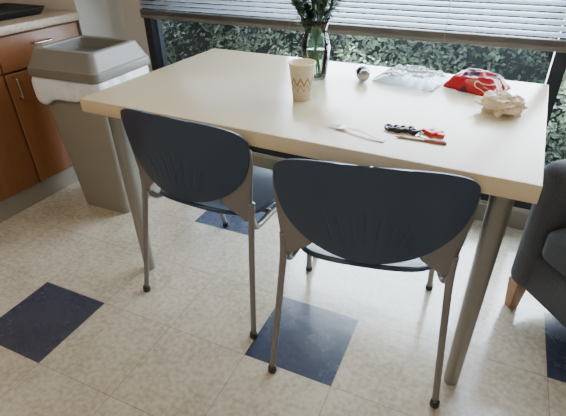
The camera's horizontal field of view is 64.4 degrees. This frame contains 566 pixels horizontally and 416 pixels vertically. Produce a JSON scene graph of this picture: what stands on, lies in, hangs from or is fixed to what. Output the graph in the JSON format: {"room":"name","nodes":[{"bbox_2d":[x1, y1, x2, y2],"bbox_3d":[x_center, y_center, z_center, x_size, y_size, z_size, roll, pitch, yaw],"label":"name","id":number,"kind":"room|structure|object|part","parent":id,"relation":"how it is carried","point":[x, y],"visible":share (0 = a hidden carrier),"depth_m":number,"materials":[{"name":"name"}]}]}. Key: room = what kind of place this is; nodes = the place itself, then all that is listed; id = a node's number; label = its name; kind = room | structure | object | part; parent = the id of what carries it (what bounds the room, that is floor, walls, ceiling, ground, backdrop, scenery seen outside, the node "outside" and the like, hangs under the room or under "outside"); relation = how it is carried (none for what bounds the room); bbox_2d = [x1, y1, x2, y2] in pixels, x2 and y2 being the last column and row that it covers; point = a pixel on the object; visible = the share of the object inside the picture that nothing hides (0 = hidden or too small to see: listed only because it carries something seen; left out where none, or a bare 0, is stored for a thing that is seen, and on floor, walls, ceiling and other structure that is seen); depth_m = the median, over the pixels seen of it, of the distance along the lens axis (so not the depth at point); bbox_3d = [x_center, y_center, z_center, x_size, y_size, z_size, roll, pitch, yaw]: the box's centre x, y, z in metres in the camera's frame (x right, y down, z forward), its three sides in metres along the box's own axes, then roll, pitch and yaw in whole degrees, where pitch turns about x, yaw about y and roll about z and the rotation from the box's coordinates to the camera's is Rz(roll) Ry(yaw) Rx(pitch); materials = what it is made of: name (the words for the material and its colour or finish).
{"room":"common room","nodes":[
{"label":"common room","id":0,"kind":"room"},
{"bbox_2d":[0,0,127,38],"bbox_3d":[-1.264,-1.523,2.304,0.620,2.600,0.315,15,35,23],"label":"wall","id":1,"kind":"structure","parent":0,"point":[103,18],"depth_m":2.42,"materials":[{"name":"white paint"}]},
{"bbox_2d":[139,0,565,52],"bbox_3d":[0.613,-1.302,1.458,3.150,1.459,0.040,15,35,23],"label":"window blind","id":2,"kind":"object","parent":1,"relation":"attached to","point":[504,41],"visible":1,"depth_m":1.84,"materials":[{"name":"white plastic"}]},
{"bbox_2d":[248,145,531,209],"bbox_3d":[0.676,-0.157,2.266,3.210,0.060,0.080,15,35,23],"label":"frame","id":3,"kind":"object","parent":1,"relation":"attached to","point":[519,204],"visible":0.02,"depth_m":2.51,"materials":[{"name":"grey metal"}]},
{"bbox_2d":[141,0,167,70],"bbox_3d":[-0.747,-1.427,2.322,0.050,2.080,0.085,15,35,23],"label":"frame post","id":4,"kind":"object","parent":3,"relation":"on","point":[154,31],"visible":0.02,"depth_m":2.59,"materials":[{"name":"grey metal"}]},
{"bbox_2d":[545,19,565,129],"bbox_3d":[1.070,-0.954,1.511,0.050,2.080,0.085,15,35,23],"label":"frame post","id":5,"kind":"object","parent":3,"relation":"on","point":[557,68],"visible":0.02,"depth_m":1.75,"materials":[{"name":"grey metal"}]},
{"bbox_2d":[252,154,528,229],"bbox_3d":[0.590,-0.074,2.297,3.350,0.090,0.012,15,35,23],"label":"baseboard","id":6,"kind":"structure","parent":1,"relation":"attached to","point":[518,219],"depth_m":2.12,"materials":[{"name":"brown plastic"}]},
{"bbox_2d":[121,0,151,71],"bbox_3d":[-1.103,-1.611,2.439,0.760,2.600,0.120,15,35,23],"label":"wall","id":7,"kind":"structure","parent":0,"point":[135,25],"depth_m":2.56,"materials":[{"name":"beige paint"}]},
{"bbox_2d":[0,181,565,415],"bbox_3d":[-0.433,1.046,0.631,5.185,0.001,4.575,13,35,21],"label":"floor","id":8,"kind":"structure","parent":0,"point":[81,334],"depth_m":1.60,"materials":[{"name":"white tile"}]},
{"bbox_2d":[0,9,80,222],"bbox_3d":[-1.774,-0.219,1.878,0.646,0.862,2.030,15,35,23],"label":"base cabinet","id":9,"kind":"object","parent":8,"relation":"on","point":[36,164],"visible":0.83,"depth_m":2.20,"materials":[{"name":"brown wood"}]},
{"bbox_3d":[-1.239,-0.560,2.105,0.033,0.109,0.009,15,35,23],"label":"door pull","id":10,"kind":"part","parent":9,"relation":"part of","materials":[{"name":"silver metal"}]},
{"bbox_3d":[-1.381,-0.258,2.023,0.019,0.550,0.457,15,35,23],"label":"door","id":11,"kind":"part","parent":9,"relation":"part of","materials":[{"name":"brown wood"}]},
{"bbox_3d":[-1.168,-0.481,2.371,0.019,0.550,0.457,15,35,23],"label":"door","id":12,"kind":"part","parent":9,"relation":"part of","materials":[{"name":"brown wood"}]},
{"bbox_3d":[-1.174,-0.785,2.179,0.019,0.150,0.457,15,35,23],"label":"drawer","id":13,"kind":"part","parent":9,"relation":"part of","materials":[{"name":"brown wood"}]},
{"bbox_2d":[0,9,80,35],"bbox_3d":[-1.784,-0.569,1.659,0.640,0.037,2.030,15,35,23],"label":"countertop","id":14,"kind":"structure","parent":9,"relation":"on","point":[48,17],"depth_m":2.13,"materials":[{"name":"beige laminate"}]},
{"bbox_2d":[0,3,44,20],"bbox_3d":[-1.430,-0.928,2.155,0.345,0.032,0.465,15,35,23],"label":"serving tray","id":15,"kind":"object","parent":14,"relation":"on","point":[8,11],"visible":1,"depth_m":2.24,"materials":[{"name":"black plastic"}]},
{"bbox_3d":[-1.153,-0.801,2.156,0.033,0.009,0.109,15,35,23],"label":"drawer pull","id":16,"kind":"part","parent":9,"relation":"part of","materials":[{"name":"silver metal"}]},
{"bbox_2d":[27,35,155,212],"bbox_3d":[-0.864,-0.392,2.192,0.400,0.789,0.371,12,34,20],"label":"trash bin","id":17,"kind":"object","parent":8,"relation":"on","point":[63,72],"visible":0.8,"depth_m":2.01,"materials":[{"name":"plastic"}]},
{"bbox_3d":[-0.870,-0.678,2.012,0.400,0.112,0.370,12,34,20],"label":"lid","id":18,"kind":"part","parent":17,"relation":"part of","materials":[{"name":"plastic"}]},
{"bbox_2d":[120,108,276,339],"bbox_3d":[-0.199,-0.060,1.660,0.528,0.770,0.549,16,36,25],"label":"dining chair","id":19,"kind":"object","parent":8,"relation":"on","point":[194,164],"visible":0.98,"depth_m":1.35,"materials":[{"name":"blue plastic"}]},
{"bbox_3d":[-0.510,0.096,1.666,0.100,0.490,0.024,-27,40,-35],"label":"leg","id":20,"kind":"part","parent":19,"relation":"part of","materials":[{"name":"grey"}]},
{"bbox_3d":[-0.319,-0.152,1.358,0.485,0.288,0.075,16,36,25],"label":"backrest","id":21,"kind":"part","parent":19,"relation":"part of","materials":[{"name":"blue plastic"}]},
{"bbox_3d":[-0.367,0.002,1.865,0.049,0.437,0.465,14,35,23],"label":"leg","id":22,"kind":"part","parent":19,"relation":"part of","materials":[{"name":"grey metal"}]},
{"bbox_3d":[-0.204,-0.088,1.634,0.440,0.099,0.459,16,36,25],"label":"seat","id":23,"kind":"part","parent":19,"relation":"part of","materials":[{"name":"blue plastic"}]},
{"bbox_3d":[-0.101,0.213,1.467,0.025,0.490,0.099,6,33,10],"label":"leg","id":24,"kind":"part","parent":19,"relation":"part of","materials":[{"name":"grey metal"}]},
{"bbox_3d":[0.012,0.110,1.681,0.049,0.437,0.465,17,37,27],"label":"leg","id":25,"kind":"part","parent":19,"relation":"part of","materials":[{"name":"grey metal"}]},
{"bbox_2d":[80,48,548,385],"bbox_3d":[0.121,-0.079,1.710,1.380,0.740,0.783,15,35,23],"label":"dining table","id":26,"kind":"object","parent":8,"relation":"on","point":[248,95],"visible":0.77,"depth_m":1.32,"materials":[{"name":"laminate"}]},
{"bbox_3d":[-0.568,-0.042,1.715,0.062,0.694,0.062,15,35,23],"label":"leg","id":27,"kind":"part","parent":26,"relation":"part of","materials":[{"name":"silver metal"}]},
{"bbox_2d":[288,58,315,101],"bbox_3d":[0.060,-0.402,1.418,0.088,0.118,0.088,15,35,23],"label":"paper cup","id":28,"kind":"object","parent":26,"relation":"on","point":[301,70],"visible":1,"depth_m":1.40,"materials":[{"name":"beige paper"}]},
{"bbox_2d":[285,0,351,80],"bbox_3d":[0.138,-0.664,1.540,0.244,0.431,0.312,6,33,11],"label":"flower vase","id":29,"kind":"object","parent":26,"relation":"on","point":[320,9],"visible":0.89,"depth_m":1.53,"materials":[{"name":"clear glass"}]},
{"bbox_3d":[0.115,-0.563,1.592,0.112,0.203,0.112,15,35,23],"label":"glass","id":30,"kind":"part","parent":29,"relation":"part of","materials":[{"name":"clear glass"}]},
{"bbox_2d":[328,123,384,141],"bbox_3d":[0.195,-0.204,1.197,0.172,0.012,0.028,26,41,36],"label":"plastic fork","id":31,"kind":"object","parent":26,"relation":"on","point":[336,126],"visible":1,"depth_m":1.20,"materials":[{"name":"white plastic"}]},
{"bbox_2d":[355,64,369,80],"bbox_3d":[0.285,-0.480,1.601,0.047,0.047,0.072,0,32,2],"label":"glass jar","id":32,"kind":"object","parent":26,"relation":"on","point":[362,71],"visible":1,"depth_m":1.58,"materials":[{"name":"glass"}]},
{"bbox_3d":[0.284,-0.465,1.577,0.039,0.039,0.016,0,32,2],"label":"lid","id":33,"kind":"part","parent":32,"relation":"part of","materials":[{"name":"silver metal"}]},
{"bbox_2d":[372,64,449,84],"bbox_3d":[0.461,-0.475,1.593,0.230,0.040,0.187,23,39,33],"label":"plastic bag","id":34,"kind":"object","parent":26,"relation":"on","point":[413,70],"visible":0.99,"depth_m":1.60,"materials":[{"name":"clear plastic"}]},
{"bbox_2d":[384,123,445,139],"bbox_3d":[0.348,-0.206,1.194,0.160,0.014,0.074,9,34,16],"label":"keychain","id":35,"kind":"object","parent":26,"relation":"on","point":[433,131],"visible":1,"depth_m":1.19,"materials":[{"name":"black rubber"}]},
{"bbox_2d":[395,136,446,144],"bbox_3d":[0.351,-0.176,1.151,0.132,0.010,0.007,13,35,21],"label":"ballpoint pen","id":36,"kind":"object","parent":26,"relation":"on","point":[402,137],"visible":1,"depth_m":1.14,"materials":[{"name":"plastic"}]},
{"bbox_2d":[443,68,510,95],"bbox_3d":[0.649,-0.426,1.493,0.131,0.058,0.183,-27,40,-35],"label":"snack bag","id":37,"kind":"object","parent":26,"relation":"on","point":[470,80],"visible":0.99,"depth_m":1.47,"materials":[{"name":"plastic"}]},
{"bbox_3d":[0.518,0.246,1.221,0.062,0.694,0.062,15,35,23],"label":"leg","id":38,"kind":"part","parent":26,"relation":"part of","materials":[{"name":"silver metal"}]},
{"bbox_2d":[473,90,527,116],"bbox_3d":[0.628,-0.306,1.298,0.149,0.065,0.102,15,35,23],"label":"crumpled napkin","id":39,"kind":"object","parent":26,"relation":"on","point":[502,103],"visible":1,"depth_m":1.27,"materials":[{"name":"beige paper"}]},
{"bbox_2d":[268,159,480,408],"bbox_3d":[0.267,0.095,1.399,0.528,0.770,0.549,7,33,13],"label":"dining chair","id":40,"kind":"object","parent":8,"relation":"on","point":[388,219],"visible":1,"depth_m":1.08,"materials":[{"name":"blue plastic"}]},
{"bbox_3d":[-0.014,0.291,1.339,0.024,0.490,0.100,18,37,27],"label":"leg","id":41,"kind":"part","parent":40,"relation":"part of","materials":[{"name":"grey metal"}]},
{"bbox_3d":[0.070,0.183,1.563,0.049,0.437,0.465,6,33,11],"label":"leg","id":42,"kind":"part","parent":40,"relation":"part of","materials":[{"name":"grey metal"}]},
{"bbox_3d":[0.265,0.068,1.371,0.440,0.099,0.459,7,33,13],"label":"seat","id":43,"kind":"part","parent":40,"relation":"part of","materials":[{"name":"blue plastic"}]},
{"bbox_3d":[0.203,0.014,1.077,0.485,0.288,0.075,7,33,13],"label":"backrest","id":44,"kind":"part","parent":40,"relation":"part of","materials":[{"name":"blue plastic"}]},
{"bbox_3d":[0.490,0.236,1.466,0.049,0.437,0.465,9,33,15],"label":"leg","id":45,"kind":"part","parent":40,"relation":"part of","materials":[{"name":"grey metal"}]},
{"bbox_3d":[0.440,0.348,1.234,0.025,0.490,0.099,-2,32,-2],"label":"leg","id":46,"kind":"part","parent":40,"relation":"part of","materials":[{"name":"grey metal"}]},
{"bbox_2d":[504,159,565,327],"bbox_3d":[1.164,0.175,1.272,0.615,0.740,0.700,-9,33,-12],"label":"armchair","id":47,"kind":"object","parent":8,"relation":"on","point":[538,268],"visible":1,"depth_m":1.42,"materials":[{"name":"fabric"}]},
{"bbox_3d":[0.849,0.307,1.644,0.052,0.130,0.052,-9,33,-12],"label":"leg","id":48,"kind":"part","parent":47,"relation":"part of","materials":[{"name":"brown wood"}]},
{"bbox_3d":[1.086,0.032,1.521,0.580,0.480,0.105,-9,33,-12],"label":"arm","id":49,"kind":"part","parent":47,"relation":"part of","materials":[{"name":"fabric"}]},
{"bbox_2d":[542,227,565,276],"bbox_3d":[1.087,0.197,1.262,0.455,0.125,0.484,-9,33,-12],"label":"seat cushion","id":50,"kind":"object","parent":47,"relation":"on","point":[554,238],"depth_m":1.36,"materials":[{"name":"fabric"}]},
{"bbox_2d":[251,151,529,212],"bbox_3d":[0.682,-0.094,2.316,3.210,0.100,0.120,15,35,23],"label":"wall","id":51,"kind":"structure","parent":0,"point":[255,153],"depth_m":2.54,"materials":[{"name":"beige paint"}]},
{"label":"outside","id":52,"kind":"structure","parent":0,"visible":0},
{"bbox_3d":[2.112,-2.000,5.531,13.000,0.100,7.830,15,35,23],"label":"ground","id":53,"kind":"structure","parent":52,"visible":0},
{"bbox_2d":[158,0,565,168],"bbox_3d":[0.764,-0.938,2.745,5.192,1.220,1.363,15,35,23],"label":"hedge","id":54,"kind":"object","parent":53,"relation":"on","point":[183,40],"visible":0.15,"depth_m":2.53,"materials":[{"name":"green plant"}]}
]}

